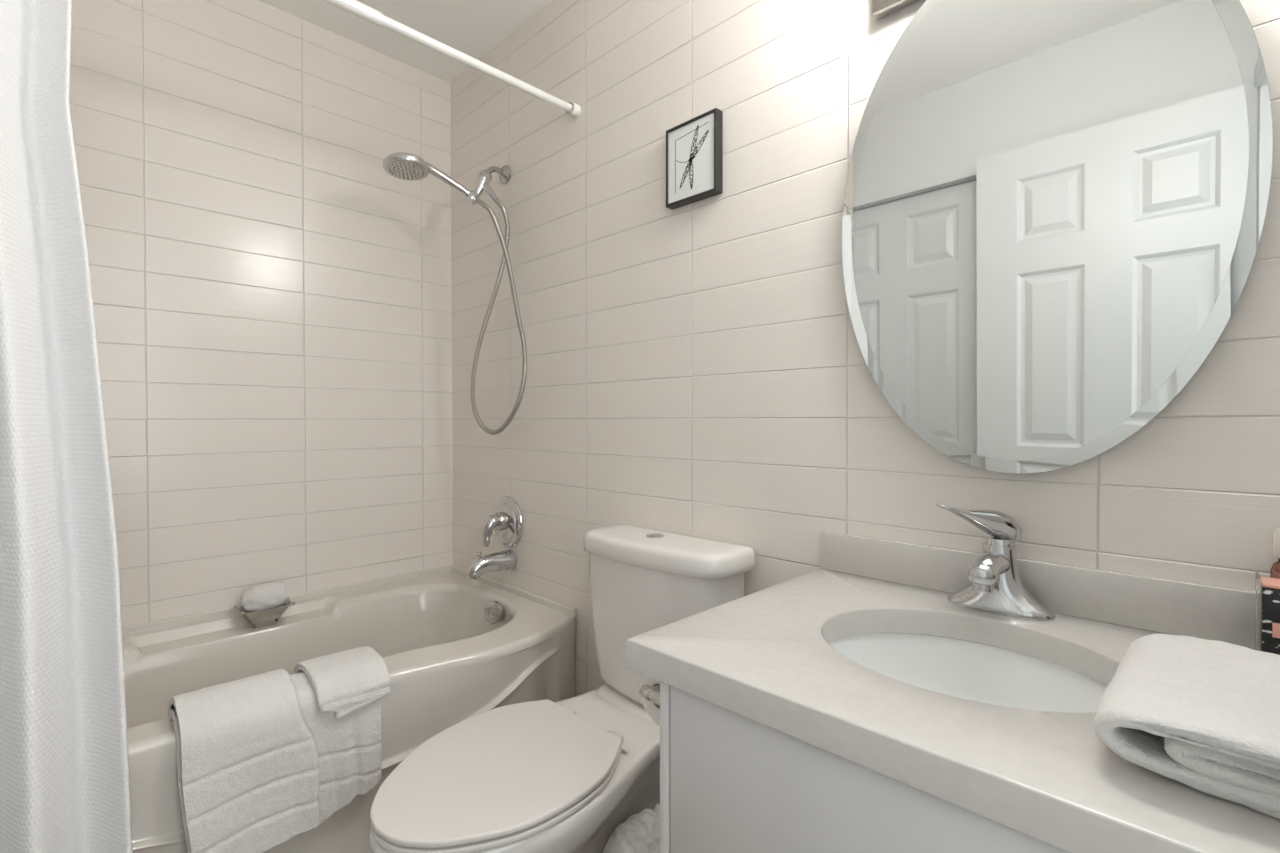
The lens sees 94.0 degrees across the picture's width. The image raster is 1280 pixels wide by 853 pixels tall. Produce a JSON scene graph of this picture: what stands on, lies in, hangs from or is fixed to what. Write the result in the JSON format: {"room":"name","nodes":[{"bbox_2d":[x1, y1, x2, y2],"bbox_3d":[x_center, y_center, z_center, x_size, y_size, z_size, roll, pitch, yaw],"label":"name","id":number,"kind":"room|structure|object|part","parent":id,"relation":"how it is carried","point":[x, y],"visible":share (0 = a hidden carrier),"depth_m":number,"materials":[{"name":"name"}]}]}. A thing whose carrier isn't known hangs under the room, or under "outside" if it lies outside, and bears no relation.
{"room":"bathroom","nodes":[
{"label":"bathroom","id":0,"kind":"room"},
{"bbox_2d":[69,0,452,626],"bbox_3d":[-1.303,-0.115,1.792,0.100,2.392,1.740,1,1,45],"label":"wall","id":1,"kind":"structure","parent":0,"point":[272,304],"depth_m":1.85,"materials":[{"name":"tile"}]},
{"bbox_2d":[259,0,550,82],"bbox_3d":[-0.117,-1.337,0.418,3.700,0.080,2.000,1,1,45],"label":"ceiling","id":2,"kind":"structure","parent":0,"point":[473,28],"depth_m":1.94,"materials":[{"name":"white paint"}]},
{"bbox_2d":[451,0,1279,696],"bbox_3d":[0.163,-0.114,1.494,2.400,2.392,0.100,1,1,45],"label":"wall","id":3,"kind":"structure","parent":0,"point":[700,369],"depth_m":1.38,"materials":[{"name":"tile"}]},
{"bbox_2d":[323,0,580,117],"bbox_3d":[-0.719,-0.919,1.217,0.036,0.036,1.518,1,1,45],"label":"shower rod","id":4,"kind":"object","parent":3,"relation":"attached to","point":[354,7],"visible":1,"depth_m":1.46,"materials":[{"name":"white metal"}]},
{"bbox_2d":[0,0,132,852],"bbox_3d":[-1.035,-0.002,0.836,0.142,1.868,0.487,1,1,45],"label":"shower curtain","id":5,"kind":"object","parent":4,"relation":"hanging from","point":[65,785],"visible":1,"depth_m":0.96,"materials":[{"name":"white fabric"}]},
{"bbox_2d":[382,152,526,434],"bbox_3d":[-0.581,-0.428,1.918,0.422,0.912,0.303,0,1,-12],"label":"shower","id":6,"kind":"object","parent":3,"relation":"attached to","point":[400,165],"visible":1,"depth_m":1.88,"materials":[{"name":"metal"}]},
{"bbox_3d":[-0.609,-0.769,1.875,0.203,0.109,0.036,-1,1,-35],"label":"handle","id":7,"kind":"part","parent":6,"relation":"part of","materials":[{"name":"silver metal"}]},
{"bbox_3d":[-0.486,-0.846,1.990,0.021,0.047,0.085,0,1,39],"label":"shower arm","id":8,"kind":"part","parent":6,"relation":"part of","materials":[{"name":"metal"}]},
{"bbox_2d":[467,549,515,578],"bbox_3d":[-0.492,0.449,1.969,0.064,0.082,0.160,1,1,45],"label":"tub spout","id":9,"kind":"object","parent":3,"relation":"attached to","point":[504,560],"visible":1,"depth_m":1.95,"materials":[{"name":"silver metal"}]},
{"bbox_2d":[482,496,521,546],"bbox_3d":[-0.485,0.324,1.999,0.172,0.172,0.101,1,1,45],"label":"shower valve","id":10,"kind":"object","parent":3,"relation":"attached to","point":[506,520],"visible":1,"depth_m":1.99,"materials":[{"name":"silver metal"}]},
{"bbox_3d":[-0.497,0.345,1.984,0.052,0.102,0.062,1,1,45],"label":"lever","id":11,"kind":"part","parent":10,"relation":"part of","materials":[{"name":"silver metal"}]},
{"bbox_2d":[666,108,722,209],"bbox_3d":[0.128,-0.637,1.433,0.156,0.188,0.025,1,1,45],"label":"picture frame","id":12,"kind":"object","parent":3,"relation":"attached to","point":[694,147],"visible":1,"depth_m":1.42,"materials":[{"name":"wood"}]},
{"bbox_2d":[872,0,918,19],"bbox_3d":[0.540,-0.859,0.895,0.460,0.189,0.204,1,1,45],"label":"vanity light","id":13,"kind":"object","parent":3,"relation":"attached to","point":[880,8],"visible":1,"depth_m":1.10,"materials":[{"name":"metal"}]},
{"bbox_2d":[820,531,1260,650],"bbox_3d":[0.636,0.253,0.950,0.754,0.075,0.012,1,1,45],"label":"backsplash","id":14,"kind":"structure","parent":3,"relation":"attached to","point":[1172,607],"depth_m":0.90,"materials":[{"name":"stone"}]},
{"bbox_2d":[842,0,1272,473],"bbox_3d":[0.601,-0.356,0.962,0.574,0.864,0.022,1,2,45],"label":"oval mirror","id":15,"kind":"object","parent":3,"relation":"attached to","point":[1054,211],"visible":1,"depth_m":0.92,"materials":[{"name":"clear glass"}]},
{"bbox_3d":[-0.114,1.135,0.447,3.700,0.080,2.000,1,1,45],"label":"floor","id":16,"kind":"structure","parent":0,"visible":0},
{"bbox_2d":[122,565,575,852],"bbox_3d":[-0.965,0.815,1.486,0.822,0.538,1.516,1,1,45],"label":"bathtub","id":17,"kind":"object","parent":16,"relation":"on","point":[454,648],"visible":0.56,"depth_m":1.62,"materials":[{"name":"white ceramic"}]},
{"bbox_2d":[168,669,318,852],"bbox_3d":[-0.805,0.684,1.215,0.176,0.336,0.231,1,1,45],"label":"bath towel","id":18,"kind":"object","parent":17,"relation":"on","point":[247,759],"visible":0.98,"depth_m":1.16,"materials":[{"name":"fabric"}]},
{"bbox_2d":[234,600,295,627],"bbox_3d":[-1.117,0.560,1.779,0.093,0.065,0.141,1,1,45],"label":"soap dish","id":19,"kind":"object","parent":17,"relation":"on","point":[266,617],"visible":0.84,"depth_m":1.76,"materials":[{"name":"metal"}]},
{"bbox_2d":[240,583,287,611],"bbox_3d":[-1.118,0.510,1.776,0.084,0.081,0.125,1,1,45],"label":"cloth bundle","id":20,"kind":"object","parent":19,"relation":"in","point":[269,595],"visible":0.92,"depth_m":1.75,"materials":[{"name":"fabric"}]},
{"bbox_2d":[290,672,380,823],"bbox_3d":[-0.686,0.688,1.326,0.157,0.302,0.164,1,1,45],"label":"hand towel","id":21,"kind":"object","parent":17,"relation":"on","point":[349,745],"visible":0.56,"depth_m":1.28,"materials":[{"name":"fabric"}]},
{"bbox_2d":[293,646,390,717],"bbox_3d":[-0.672,0.583,1.341,0.196,0.131,0.145,1,1,45],"label":"washcloth","id":22,"kind":"object","parent":21,"relation":"on","point":[343,682],"visible":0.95,"depth_m":1.29,"materials":[{"name":"fabric"}]},
{"bbox_3d":[-0.463,0.590,1.901,0.072,0.071,0.043,0,1,28],"label":"overflow plate","id":23,"kind":"part","parent":17,"relation":"part of","materials":[{"name":"silver metal"}]},
{"bbox_2d":[369,524,755,852],"bbox_3d":[-0.161,0.674,1.217,0.448,0.825,0.749,1,1,45],"label":"toilet","id":24,"kind":"object","parent":16,"relation":"on","point":[540,776],"visible":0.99,"depth_m":1.20,"materials":[{"name":"white ceramic"}]},
{"bbox_3d":[-0.274,0.637,1.121,0.378,0.013,0.454,1,1,45],"label":"seat lid","id":25,"kind":"part","parent":24,"relation":"part of","materials":[{"name":"white plastic"}]},
{"bbox_3d":[-0.274,0.653,1.121,0.376,0.011,0.452,1,1,45],"label":"seat","id":26,"kind":"part","parent":24,"relation":"part of","materials":[{"name":"white plastic"}]},
{"bbox_3d":[0.040,0.479,1.418,0.414,0.336,0.147,1,1,45],"label":"tank","id":27,"kind":"part","parent":24,"relation":"part of","materials":[{"name":"white ceramic"}]},
{"bbox_3d":[0.041,0.289,1.417,0.448,0.052,0.172,1,1,45],"label":"tank lid","id":28,"kind":"part","parent":24,"relation":"part of","materials":[{"name":"white ceramic"}]},
{"bbox_2d":[660,681,1068,852],"bbox_3d":[0.466,0.712,0.748,0.700,0.756,0.544,1,1,45],"label":"vanity cabinet","id":29,"kind":"object","parent":16,"relation":"on","point":[731,782],"visible":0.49,"depth_m":0.67,"materials":[{"name":"paint"}]},
{"bbox_2d":[639,684,659,704],"bbox_3d":[0.069,0.394,0.899,0.080,0.042,0.143,1,1,45],"label":"paper holder","id":30,"kind":"object","parent":29,"relation":"attached to","point":[652,694],"visible":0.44,"depth_m":0.87,"materials":[{"name":"metal"}]},
{"bbox_2d":[640,674,659,724],"bbox_3d":[0.063,0.405,0.929,0.087,0.087,0.096,1,1,45],"label":"toilet paper roll","id":31,"kind":"object","parent":30,"relation":"hanging from","point":[653,709],"visible":0.14,"depth_m":0.91,"materials":[{"name":"white paper"}]},
{"bbox_2d":[626,569,1279,852],"bbox_3d":[0.445,0.314,0.758,0.754,0.040,0.556,1,1,45],"label":"countertop","id":32,"kind":"structure","parent":29,"relation":"on","point":[766,657],"depth_m":0.63,"materials":[{"name":"stone"}]},
{"bbox_2d":[829,633,1105,712],"bbox_3d":[0.426,0.408,0.790,0.411,0.148,0.348,1,1,45],"label":"sink","id":33,"kind":"object","parent":32,"relation":"in","point":[963,669],"visible":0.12,"depth_m":0.91,"materials":[{"name":"white ceramic"}]},
{"bbox_2d":[936,504,1054,621],"bbox_3d":[0.548,0.205,0.926,0.149,0.172,0.134,1,1,45],"label":"faucet","id":34,"kind":"object","parent":32,"relation":"on","point":[996,587],"visible":1,"depth_m":0.93,"materials":[{"name":"silver metal"}]},
{"bbox_3d":[0.532,0.154,0.934,0.144,0.069,0.052,0,1,-21],"label":"lever","id":35,"kind":"part","parent":34,"relation":"part of","materials":[{"name":"silver metal"}]},
{"bbox_3d":[0.537,0.217,0.918,0.044,0.045,0.091,1,1,45],"label":"spout","id":36,"kind":"part","parent":34,"relation":"part of","materials":[{"name":"silver metal"}]},
{"bbox_2d":[1093,634,1279,819],"bbox_3d":[0.560,0.261,0.520,0.240,0.068,0.272,1,1,45],"label":"folded towel","id":37,"kind":"object","parent":32,"relation":"on","point":[1203,715],"visible":1,"depth_m":0.50,"materials":[{"name":"fabric"}]},
{"bbox_2d":[1254,570,1279,654],"bbox_3d":[0.787,0.237,0.706,0.083,0.111,0.054,1,1,45],"label":"gift box","id":38,"kind":"object","parent":32,"relation":"on","point":[1269,642],"visible":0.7,"depth_m":0.71,"materials":[{"name":"brown"}]},
{"bbox_2d":[1270,528,1279,578],"bbox_3d":[0.808,0.210,0.745,0.029,0.165,0.029,1,1,45],"label":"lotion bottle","id":39,"kind":"object","parent":38,"relation":"in","point":[1275,569],"visible":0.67,"depth_m":0.75,"materials":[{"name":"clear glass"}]},
{"bbox_3d":[0.808,0.228,0.745,0.029,0.128,0.029,1,1,45],"label":"glass","id":40,"kind":"part","parent":39,"relation":"part of","materials":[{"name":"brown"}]},
{"bbox_3d":[0.059,0.962,1.166,0.196,0.246,0.196,1,1,45],"label":"waste bin","id":41,"kind":"object","parent":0,"visible":0},
{"bbox_2d":[603,803,659,852],"bbox_3d":[0.060,0.888,1.167,0.263,0.181,0.257,1,1,45],"label":"liner","id":42,"kind":"object","parent":41,"relation":"in","point":[640,832],"visible":0.4,"depth_m":1.20,"materials":[{"name":"white"}]}
]}

